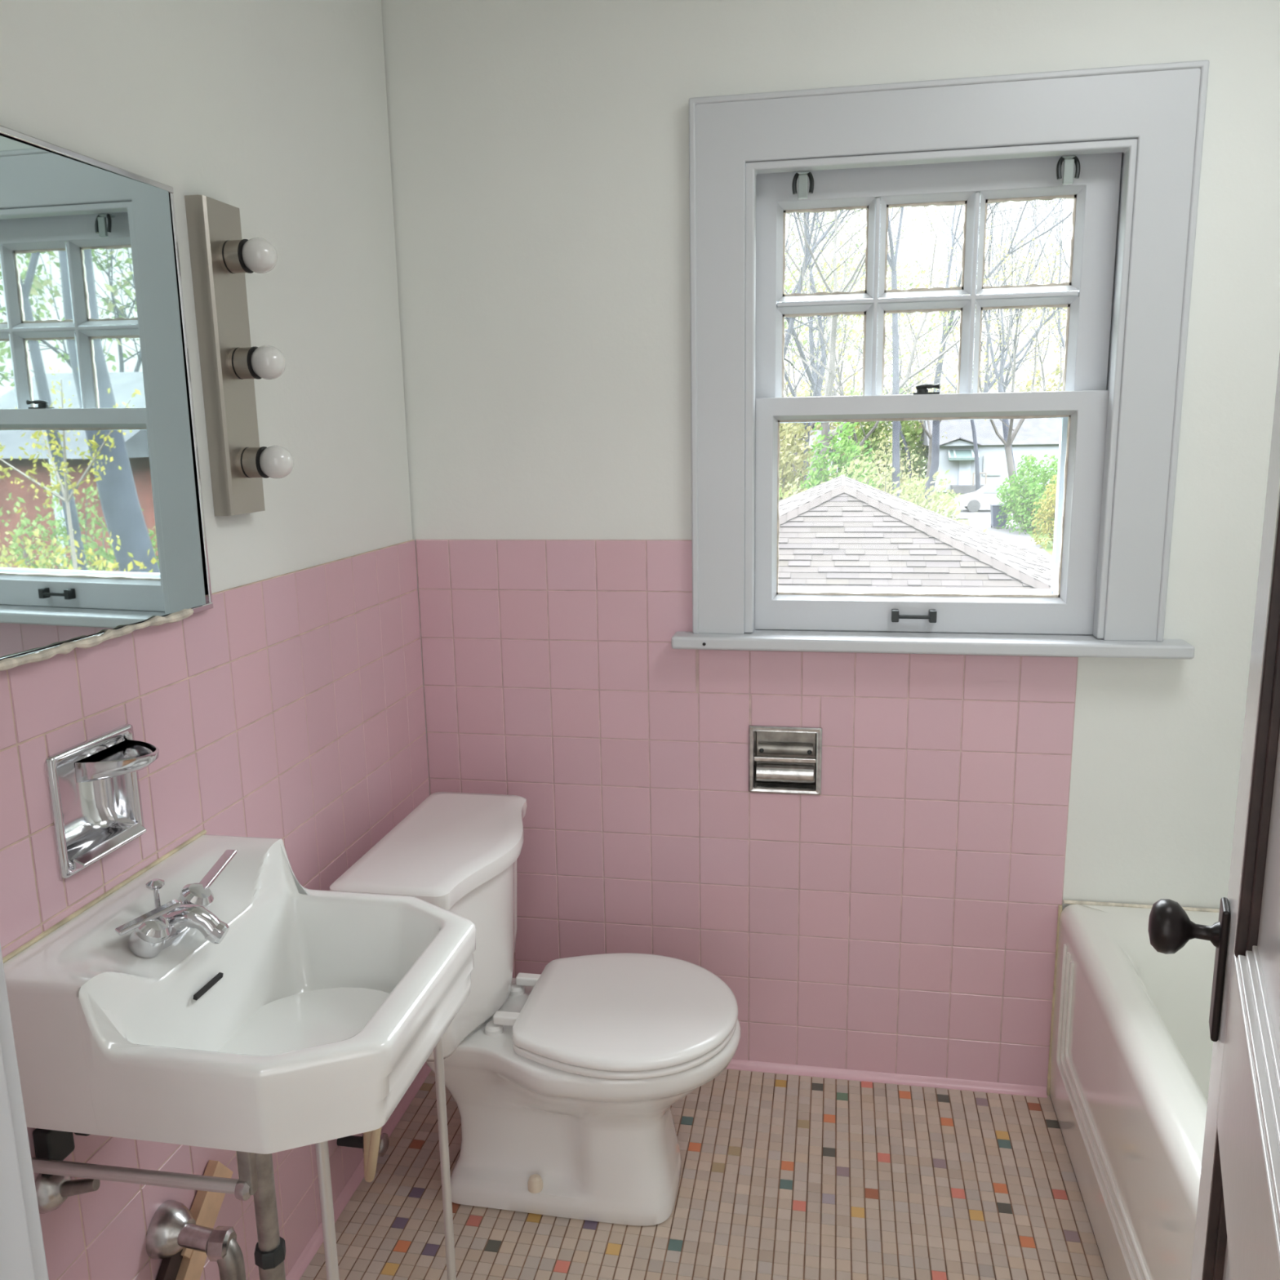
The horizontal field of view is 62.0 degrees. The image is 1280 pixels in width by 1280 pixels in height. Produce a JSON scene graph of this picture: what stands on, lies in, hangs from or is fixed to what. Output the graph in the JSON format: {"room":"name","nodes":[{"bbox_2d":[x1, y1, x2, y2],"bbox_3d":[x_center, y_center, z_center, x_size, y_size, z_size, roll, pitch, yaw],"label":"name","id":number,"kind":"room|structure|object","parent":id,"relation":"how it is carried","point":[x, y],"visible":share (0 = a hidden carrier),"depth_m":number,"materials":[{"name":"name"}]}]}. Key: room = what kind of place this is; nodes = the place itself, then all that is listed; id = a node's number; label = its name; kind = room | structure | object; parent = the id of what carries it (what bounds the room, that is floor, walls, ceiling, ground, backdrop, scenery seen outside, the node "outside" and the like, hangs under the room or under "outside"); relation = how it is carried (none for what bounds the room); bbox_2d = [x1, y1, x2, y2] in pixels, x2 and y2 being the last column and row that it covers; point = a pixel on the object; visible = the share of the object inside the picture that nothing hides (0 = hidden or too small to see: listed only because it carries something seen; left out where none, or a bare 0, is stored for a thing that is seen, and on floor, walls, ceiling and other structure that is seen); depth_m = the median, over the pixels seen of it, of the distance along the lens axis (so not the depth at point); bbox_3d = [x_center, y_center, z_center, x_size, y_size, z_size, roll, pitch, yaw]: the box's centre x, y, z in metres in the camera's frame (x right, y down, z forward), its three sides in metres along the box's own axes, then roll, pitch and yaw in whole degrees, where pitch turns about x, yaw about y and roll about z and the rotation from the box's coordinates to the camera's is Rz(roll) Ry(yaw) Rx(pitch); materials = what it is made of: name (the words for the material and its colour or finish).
{"room":"bathroom","nodes":[
{"label":"bathroom","id":0,"kind":"room"},
{"bbox_2d":[0,0,412,593],"bbox_3d":[-0.701,-0.062,1.493,0.114,2.400,1.700,1,11,10],"label":"wall","id":1,"kind":"structure","parent":0,"point":[275,112],"depth_m":1.74,"materials":[{"name":"paint"}]},
{"bbox_2d":[0,124,213,671],"bbox_3d":[-0.717,-0.284,1.283,0.138,0.576,0.436,1,11,10],"label":"mirror","id":2,"kind":"object","parent":1,"relation":"attached to","point":[103,537],"visible":1,"depth_m":1.27,"materials":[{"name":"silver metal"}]},
{"bbox_2d":[0,539,429,1279],"bbox_3d":[-0.631,0.532,1.599,0.006,1.191,1.700,1,11,10],"label":"wall tile","id":3,"kind":"structure","parent":1,"relation":"attached to","point":[290,708],"depth_m":1.61,"materials":[{"name":"pink tile"}]},
{"bbox_2d":[35,1173,100,1213],"bbox_3d":[-0.663,0.642,1.242,0.064,0.054,0.054,1,11,10],"label":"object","id":4,"kind":"object","parent":3,"relation":"attached to","point":[52,1191],"visible":0.7,"depth_m":1.23,"materials":[{"name":"silver metal"}]},
{"bbox_2d":[45,723,159,879],"bbox_3d":[-0.673,0.195,1.324,0.136,0.152,0.117,-9,14,-36],"label":"soap dish","id":5,"kind":"object","parent":3,"relation":"attached to","point":[95,791],"visible":0.93,"depth_m":1.33,"materials":[{"name":"silver metal"}]},
{"bbox_2d":[155,1248,182,1279],"bbox_3d":[-0.654,0.895,1.453,0.012,0.123,0.132,1,11,10],"label":"scrap","id":6,"kind":"object","parent":3,"relation":"attached to","point":[169,1268],"visible":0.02,"depth_m":1.47,"materials":[{"name":"brown wood"}]},
{"bbox_2d":[175,1249,207,1279],"bbox_3d":[-0.644,0.919,1.493,0.018,0.132,0.140,1,11,10],"label":"scrap","id":7,"kind":"object","parent":3,"relation":"attached to","point":[191,1268],"visible":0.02,"depth_m":1.50,"materials":[{"name":"brown wood"}]},
{"bbox_2d":[181,1160,232,1258],"bbox_3d":[-0.633,0.831,1.548,0.016,0.117,0.131,1,11,10],"label":"scrap","id":8,"kind":"object","parent":3,"relation":"attached to","point":[206,1206],"visible":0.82,"depth_m":1.55,"materials":[{"name":"brown wood"}]},
{"bbox_2d":[337,1126,388,1182],"bbox_3d":[-0.491,0.840,1.934,0.083,0.252,0.170,-10,14,-37],"label":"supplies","id":9,"kind":"object","parent":3,"relation":"attached to","point":[374,1144],"visible":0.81,"depth_m":1.94,"materials":[{"name":"beige wood"}]},
{"bbox_2d":[184,195,293,515],"bbox_3d":[-0.571,-0.409,1.564,0.103,0.445,0.100,1,11,10],"label":"vanity light","id":10,"kind":"object","parent":1,"relation":"attached to","point":[220,258],"visible":1,"depth_m":1.54,"materials":[{"name":"silver metal"}]},
{"bbox_2d":[218,237,277,273],"bbox_3d":[-0.562,-0.553,1.532,0.079,0.049,0.049,1,11,10],"label":"bulb","id":11,"kind":"object","parent":10,"relation":"attached to","point":[256,255],"depth_m":1.52,"materials":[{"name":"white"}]},
{"bbox_2d":[228,345,285,379],"bbox_3d":[-0.559,-0.406,1.561,0.079,0.049,0.049,1,11,10],"label":"bulb","id":12,"kind":"object","parent":10,"relation":"attached to","point":[245,362],"depth_m":1.54,"materials":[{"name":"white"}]},
{"bbox_2d":[237,445,293,479],"bbox_3d":[-0.557,-0.265,1.589,0.079,0.049,0.049,1,11,10],"label":"bulb","id":13,"kind":"object","parent":10,"relation":"attached to","point":[254,462],"depth_m":1.57,"materials":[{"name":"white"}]},
{"bbox_2d":[285,1062,431,1279],"bbox_3d":[-0.613,1.112,1.697,0.016,0.018,1.670,1,11,10],"label":"baseboard","id":14,"kind":"structure","parent":1,"relation":"attached to","point":[296,1272],"depth_m":2.03,"materials":[{"name":"pink tile"}]},
{"bbox_2d":[299,1068,1108,1279],"bbox_3d":[0.433,1.181,1.548,2.370,0.100,1.970,1,11,10],"label":"floor","id":15,"kind":"structure","parent":0,"point":[784,1176],"depth_m":1.98,"materials":[{"name":"tile"}]},
{"bbox_2d":[2,829,475,1279],"bbox_3d":[-0.452,0.741,1.384,0.436,0.858,0.427,1,11,10],"label":"sink","id":16,"kind":"object","parent":15,"relation":"on","point":[316,1012],"visible":0.95,"depth_m":1.22,"materials":[{"name":"ceramic"}]},
{"bbox_2d":[115,849,236,958],"bbox_3d":[-0.549,0.328,1.321,0.098,0.080,0.210,1,11,10],"label":"faucet","id":17,"kind":"object","parent":16,"relation":"on","point":[157,929],"visible":1,"depth_m":1.29,"materials":[{"name":"silver metal"}]},
{"bbox_2d":[145,1153,285,1279],"bbox_3d":[-0.564,0.738,1.426,0.202,0.384,0.072,2,12,14],"label":"trap","id":18,"kind":"object","parent":16,"relation":"attached to","point":[172,1228],"visible":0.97,"depth_m":1.42,"materials":[{"name":"grey metal"}]},
{"bbox_2d":[329,791,741,1226],"bbox_3d":[-0.143,0.702,1.984,0.661,0.692,0.482,1,11,10],"label":"toilet","id":19,"kind":"object","parent":15,"relation":"on","point":[564,1080],"visible":0.91,"depth_m":1.92,"materials":[{"name":"white ceramic"}]},
{"bbox_2d":[1046,899,1219,1279],"bbox_3d":[1.110,0.911,1.442,0.767,0.448,1.532,1,11,10],"label":"bathtub","id":20,"kind":"object","parent":15,"relation":"on","point":[1131,1048],"visible":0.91,"depth_m":1.84,"materials":[{"name":"white ceramic"}]},
{"bbox_2d":[381,0,1279,910],"bbox_3d":[0.575,-0.222,2.186,2.370,2.400,0.144,1,11,10],"label":"wall","id":21,"kind":"structure","parent":0,"point":[539,148],"depth_m":2.10,"materials":[{"name":"paint"}]},
{"bbox_2d":[415,539,1078,1086],"bbox_3d":[0.199,0.379,2.299,1.371,1.191,0.006,1,11,10],"label":"wall tile","id":22,"kind":"structure","parent":21,"relation":"attached to","point":[900,917],"depth_m":2.29,"materials":[{"name":"tile"}]},
{"bbox_2d":[748,724,822,795],"bbox_3d":[0.310,0.249,2.272,0.154,0.148,0.056,1,11,10],"label":"toilet paper holder","id":23,"kind":"object","parent":22,"relation":"attached to","point":[782,759],"visible":1,"depth_m":2.26,"materials":[{"name":"silver metal"}]},
{"bbox_2d":[725,1058,1047,1097],"bbox_3d":[0.202,0.958,2.403,1.362,0.018,0.016,1,11,10],"label":"baseboard","id":24,"kind":"structure","parent":21,"relation":"attached to","point":[739,1064],"depth_m":2.34,"materials":[{"name":"pink tile"}]},
{"bbox_2d":[671,59,1209,659],"bbox_3d":[0.571,-0.506,2.131,1.000,1.080,0.282,1,11,10],"label":"window","id":25,"kind":"structure","parent":21,"relation":"in","point":[1135,133],"depth_m":2.05,"materials":[{"name":"grey paint"}]},
{"bbox_2d":[791,171,813,199],"bbox_3d":[0.315,-0.875,2.053,0.042,0.050,0.034,1,11,10],"label":"curtain rod bracket","id":26,"kind":"object","parent":25,"relation":"attached to","point":[802,176],"visible":1,"depth_m":2.04,"materials":[{"name":"grey metal"}]},
{"bbox_2d":[1056,155,1079,184],"bbox_3d":[0.789,-0.866,1.966,0.042,0.050,0.034,1,11,10],"label":"curtain rod bracket","id":27,"kind":"object","parent":25,"relation":"attached to","point":[1068,161],"visible":1,"depth_m":1.95,"materials":[{"name":"grey metal"}]},
{"bbox_3d":[0.246,0.135,0.413,2.370,2.400,0.120,1,11,10],"label":"wall","id":28,"kind":"structure","parent":0,"visible":0},
{"bbox_2d":[0,943,48,1279],"bbox_3d":[-0.022,0.256,0.496,0.923,2.140,0.136,1,11,10],"label":"door frame","id":29,"kind":"structure","parent":28,"relation":"attached to","point":[22,1251],"depth_m":0.62,"materials":[{"name":"grey paint"}]},
{"bbox_2d":[1147,354,1279,1279],"bbox_3d":[0.454,0.236,0.806,0.109,2.018,0.698,4,12,25],"label":"door","id":30,"kind":"structure","parent":28,"relation":"in","point":[1237,1237],"depth_m":0.97,"materials":[{"name":"white paint"}]},
{"label":"outside","id":31,"kind":"structure","parent":0,"visible":0},
{"bbox_2d":[778,452,1053,556],"bbox_3d":[41.443,-14.220,91.756,230.000,0.001,187.000,1,11,10],"label":"ground","id":32,"kind":"structure","parent":31,"point":[1049,549],"depth_m":51.18,"materials":[{"name":"green plant"}]},
{"bbox_2d":[778,483,790,499],"bbox_3d":[2.185,-1.540,21.784,4.659,3.671,4.113,1,11,10],"label":"bush","id":33,"kind":"object","parent":32,"relation":"on","point":[780,490],"visible":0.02,"depth_m":21.71,"materials":[{"name":"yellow plant"}]},
{"bbox_2d":[778,422,844,500],"bbox_3d":[5.481,-7.339,45.403,6.700,5.811,4.270,1,11,10],"label":"bush","id":34,"kind":"object","parent":32,"relation":"on","point":[788,468],"visible":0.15,"depth_m":44.52,"materials":[{"name":"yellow plant"}]},
{"bbox_2d":[778,380,853,494],"bbox_3d":[9.441,-13.751,72.633,10.315,7.900,5.818,1,11,10],"label":"bush","id":35,"kind":"object","parent":32,"relation":"on","point":[807,393],"visible":0.05,"depth_m":71.51,"materials":[{"name":"brown plant"}]},
{"bbox_2d":[808,429,841,478],"bbox_3d":[12.051,-11.484,69.247,1.980,4.300,6.800,1,11,10],"label":"house","id":36,"kind":"structure","parent":32,"relation":"on","point":[819,432],"depth_m":67.20,"materials":[{"name":"grey"}]},
{"bbox_2d":[778,373,890,477],"bbox_3d":[17.158,-19.011,94.859,10.061,9.294,5.469,1,11,10],"label":"bush","id":37,"kind":"object","parent":32,"relation":"on","point":[844,375],"visible":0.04,"depth_m":93.67,"materials":[{"name":"brown plant"}]},
{"bbox_2d":[799,422,883,489],"bbox_3d":[6.443,-4.682,34.330,2.743,4.834,2.692,1,11,10],"label":"bush","id":38,"kind":"object","parent":32,"relation":"on","point":[851,448],"visible":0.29,"depth_m":33.92,"materials":[{"name":"green plant"}]},
{"bbox_2d":[784,209,925,430],"bbox_3d":[8.296,-17.880,64.448,17.399,19.070,16.825,1,11,10],"label":"bare tree","id":39,"kind":"object","parent":32,"relation":"on","point":[813,427],"visible":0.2,"depth_m":64.02,"materials":[{"name":"grey plant"}]},
{"bbox_2d":[785,247,927,467],"bbox_3d":[15.400,-21.329,83.239,12.970,18.310,10.346,1,11,10],"label":"bare tree","id":40,"kind":"object","parent":32,"relation":"on","point":[900,266],"visible":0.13,"depth_m":81.60,"materials":[{"name":"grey plant"}]},
{"bbox_2d":[784,207,937,479],"bbox_3d":[6.799,-14.661,47.381,17.077,19.405,11.735,-10,15,-39],"label":"bare tree","id":41,"kind":"object","parent":32,"relation":"on","point":[818,365],"visible":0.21,"depth_m":46.77,"materials":[{"name":"grey plant"}]},
{"bbox_2d":[783,208,941,395],"bbox_3d":[5.998,-15.458,40.841,14.761,23.587,17.770,10,15,43],"label":"bare tree","id":42,"kind":"object","parent":32,"relation":"on","point":[790,327],"visible":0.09,"depth_m":40.69,"materials":[{"name":"grey plant"}]},
{"bbox_2d":[783,209,959,491],"bbox_3d":[10.749,-15.007,58.193,15.323,15.804,11.000,1,11,10],"label":"bare tree","id":43,"kind":"object","parent":32,"relation":"on","point":[805,342],"visible":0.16,"depth_m":57.57,"materials":[{"name":"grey plant"}]},
{"bbox_2d":[784,205,961,488],"bbox_3d":[14.938,-21.505,72.163,15.208,22.956,17.731,1,11,10],"label":"bare tree","id":44,"kind":"object","parent":32,"relation":"on","point":[902,436],"visible":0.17,"depth_m":73.74,"materials":[{"name":"grey plant"}]},
{"bbox_2d":[784,207,962,482],"bbox_3d":[6.532,-17.695,46.971,19.753,25.518,15.740,-10,14,-37],"label":"bare tree","id":45,"kind":"object","parent":32,"relation":"on","point":[811,376],"visible":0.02,"depth_m":47.95,"materials":[{"name":"grey plant"}]},
{"bbox_2d":[782,457,977,524],"bbox_3d":[5.163,-2.174,24.219,5.548,3.854,4.213,1,11,10],"label":"bush","id":46,"kind":"object","parent":32,"relation":"on","point":[877,480],"visible":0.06,"depth_m":23.72,"materials":[{"name":"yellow plant"}]},
{"bbox_2d":[835,385,928,488],"bbox_3d":[17.736,-14.559,76.872,9.794,7.560,5.172,1,11,10],"label":"bush","id":47,"kind":"object","parent":32,"relation":"on","point":[907,432],"visible":0.27,"depth_m":76.00,"materials":[{"name":"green plant"}]},
{"bbox_2d":[866,206,905,497],"bbox_3d":[6.688,-13.407,32.991,8.719,22.519,12.901,8,14,38],"label":"bare tree","id":48,"kind":"object","parent":32,"relation":"on","point":[892,261],"visible":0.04,"depth_m":33.28,"materials":[{"name":"grey plant"}]},
{"bbox_2d":[855,431,929,506],"bbox_3d":[8.578,-5.076,37.026,3.224,4.469,3.068,1,11,10],"label":"bush","id":49,"kind":"object","parent":32,"relation":"on","point":[901,467],"visible":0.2,"depth_m":36.49,"materials":[{"name":"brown plant"}]},
{"bbox_2d":[779,240,1010,469],"bbox_3d":[10.642,-12.066,50.228,12.800,13.142,8.194,1,11,10],"label":"bare tree","id":50,"kind":"object","parent":32,"relation":"on","point":[842,393],"visible":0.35,"depth_m":49.93,"materials":[{"name":"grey plant"}]},
{"bbox_2d":[777,474,1052,589],"bbox_3d":[2.725,-0.256,14.464,7.750,3.834,10.775,1,11,10],"label":"roof","id":51,"kind":"object","parent":32,"relation":"on","point":[842,531],"visible":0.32,"depth_m":11.56,"materials":[{"name":"grey"}]},
{"bbox_2d":[799,201,1032,491],"bbox_3d":[18.521,-21.645,69.156,16.316,24.292,13.481,1,11,10],"label":"bare tree","id":52,"kind":"object","parent":32,"relation":"on","point":[974,433],"visible":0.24,"depth_m":68.51,"materials":[{"name":"grey plant"}]},
{"bbox_2d":[876,373,956,475],"bbox_3d":[25.325,-19.202,95.281,10.186,9.311,5.406,1,11,10],"label":"bush","id":53,"kind":"object","parent":32,"relation":"on","point":[951,388],"visible":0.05,"depth_m":94.45,"materials":[{"name":"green plant"}]},
{"bbox_2d":[784,200,1068,488],"bbox_3d":[7.682,-11.894,34.215,17.359,19.072,15.576,2,11,13],"label":"bare tree","id":54,"kind":"object","parent":32,"relation":"on","point":[830,368],"visible":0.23,"depth_m":35.26,"materials":[{"name":"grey plant"}]},
{"bbox_2d":[894,472,970,526],"bbox_3d":[6.576,-2.249,25.482,2.771,3.468,3.333,1,11,10],"label":"bush","id":55,"kind":"object","parent":32,"relation":"on","point":[908,482],"visible":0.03,"depth_m":24.96,"materials":[{"name":"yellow plant"}]},
{"bbox_2d":[837,248,1066,493],"bbox_3d":[19.420,-16.534,66.255,14.182,15.335,14.900,1,11,10],"label":"bare tree","id":56,"kind":"object","parent":32,"relation":"on","point":[929,434],"visible":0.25,"depth_m":63.84,"materials":[{"name":"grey plant"}]},
{"bbox_2d":[864,200,1071,508],"bbox_3d":[17.359,-19.684,56.706,14.824,25.342,11.602,4,12,22],"label":"bare tree","id":57,"kind":"object","parent":32,"relation":"on","point":[1000,388],"visible":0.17,"depth_m":56.95,"materials":[{"name":"grey plant"}]},
{"bbox_2d":[920,368,1032,469],"bbox_3d":[32.801,-20.709,100.695,12.633,9.861,5.697,1,11,10],"label":"bush","id":58,"kind":"object","parent":32,"relation":"on","point":[953,381],"visible":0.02,"depth_m":100.25,"materials":[{"name":"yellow plant"}]},
{"bbox_2d":[889,198,1072,392],"bbox_3d":[27.721,-23.975,74.631,21.094,26.499,19.200,1,11,10],"label":"bare tree","id":59,"kind":"object","parent":32,"relation":"on","point":[1006,382],"visible":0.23,"depth_m":75.93,"materials":[{"name":"grey plant"}]},
{"bbox_2d":[920,417,1060,493],"bbox_3d":[24.343,-13.091,73.850,9.000,5.250,8.700,1,11,10],"label":"house","id":60,"kind":"structure","parent":32,"relation":"on","point":[1038,437],"depth_m":71.35,"materials":[{"name":"grey"}]},
{"bbox_2d":[911,217,1069,521],"bbox_3d":[16.582,-12.222,48.054,9.277,14.081,7.291,-2,11,-6],"label":"bare tree","id":61,"kind":"object","parent":32,"relation":"on","point":[1011,437],"visible":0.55,"depth_m":47.84,"materials":[{"name":"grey plant"}]},
{"bbox_2d":[910,198,1072,392],"bbox_3d":[28.908,-23.947,76.799,20.879,25.548,18.964,1,11,10],"label":"bare tree","id":62,"kind":"object","parent":32,"relation":"on","point":[987,378],"visible":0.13,"depth_m":75.72,"materials":[{"name":"grey plant"}]},
{"bbox_2d":[920,198,1073,502],"bbox_3d":[22.942,-22.110,59.342,18.384,28.920,17.553,2,12,17],"label":"bare tree","id":63,"kind":"object","parent":32,"relation":"on","point":[935,424],"visible":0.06,"depth_m":61.76,"materials":[{"name":"grey plant"}]},
{"bbox_2d":[982,243,1070,391],"bbox_3d":[33.254,-21.703,83.217,15.264,18.534,14.762,1,11,10],"label":"bare tree","id":64,"kind":"object","parent":32,"relation":"on","point":[1057,254],"visible":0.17,"depth_m":83.94,"materials":[{"name":"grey plant"}]},
{"bbox_2d":[995,453,1057,536],"bbox_3d":[16.787,-6.209,45.054,3.243,3.334,4.860,1,11,10],"label":"bush","id":65,"kind":"object","parent":32,"relation":"on","point":[1033,491],"visible":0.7,"depth_m":44.78,"materials":[{"name":"green plant"}]},
{"bbox_2d":[985,198,1072,354],"bbox_3d":[24.000,-18.899,58.751,14.392,22.781,12.877,-10,14,-38],"label":"bare tree","id":66,"kind":"object","parent":32,"relation":"on","point":[1059,325],"visible":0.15,"depth_m":59.31,"materials":[{"name":"grey plant"}]},
{"bbox_2d":[1018,363,1063,391],"bbox_3d":[34.954,-18.019,87.665,10.233,9.542,6.259,1,11,10],"label":"bush","id":67,"kind":"object","parent":32,"relation":"on","point":[1057,372],"visible":0.06,"depth_m":86.95,"materials":[{"name":"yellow plant"}]},
{"bbox_2d":[1031,474,1057,548],"bbox_3d":[15.780,-4.798,39.332,2.521,2.791,3.281,1,11,10],"label":"bush","id":68,"kind":"object","parent":32,"relation":"on","point":[1048,505],"visible":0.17,"depth_m":39.53,"materials":[{"name":"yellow plant"}]},
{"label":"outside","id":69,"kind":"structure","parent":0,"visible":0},
{"bbox_2d":[968,519,1052,558],"bbox_3d":[14.142,-3.375,39.128,3.700,0.001,25.500,1,11,10],"label":"driveway","id":70,"kind":"structure","parent":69,"point":[1023,540],"depth_m":43.78,"materials":[{"name":"concrete"}]},
{"bbox_2d":[989,502,1008,527],"bbox_3d":[15.770,-5.467,46.751,0.740,1.088,0.800,1,11,10],"label":"wheelie bin","id":71,"kind":"object","parent":70,"relation":"on","point":[994,508],"visible":0.76,"depth_m":46.46,"materials":[{"name":"black plastic"}]},
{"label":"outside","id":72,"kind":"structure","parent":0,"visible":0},
{"bbox_2d":[926,506,1052,519],"bbox_3d":[29.234,-6.455,53.334,180.000,0.001,8.500,1,11,10],"label":"street","id":73,"kind":"structure","parent":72,"point":[984,513],"depth_m":54.44,"materials":[{"name":"grey asphalt"}]},
{"bbox_2d":[953,481,1040,511],"bbox_3d":[18.871,-7.532,55.828,4.480,1.520,1.800,1,11,10],"label":"car","id":74,"kind":"object","parent":73,"relation":"on","point":[986,495],"visible":0.54,"depth_m":55.23,"materials":[{"name":"grey paint"}]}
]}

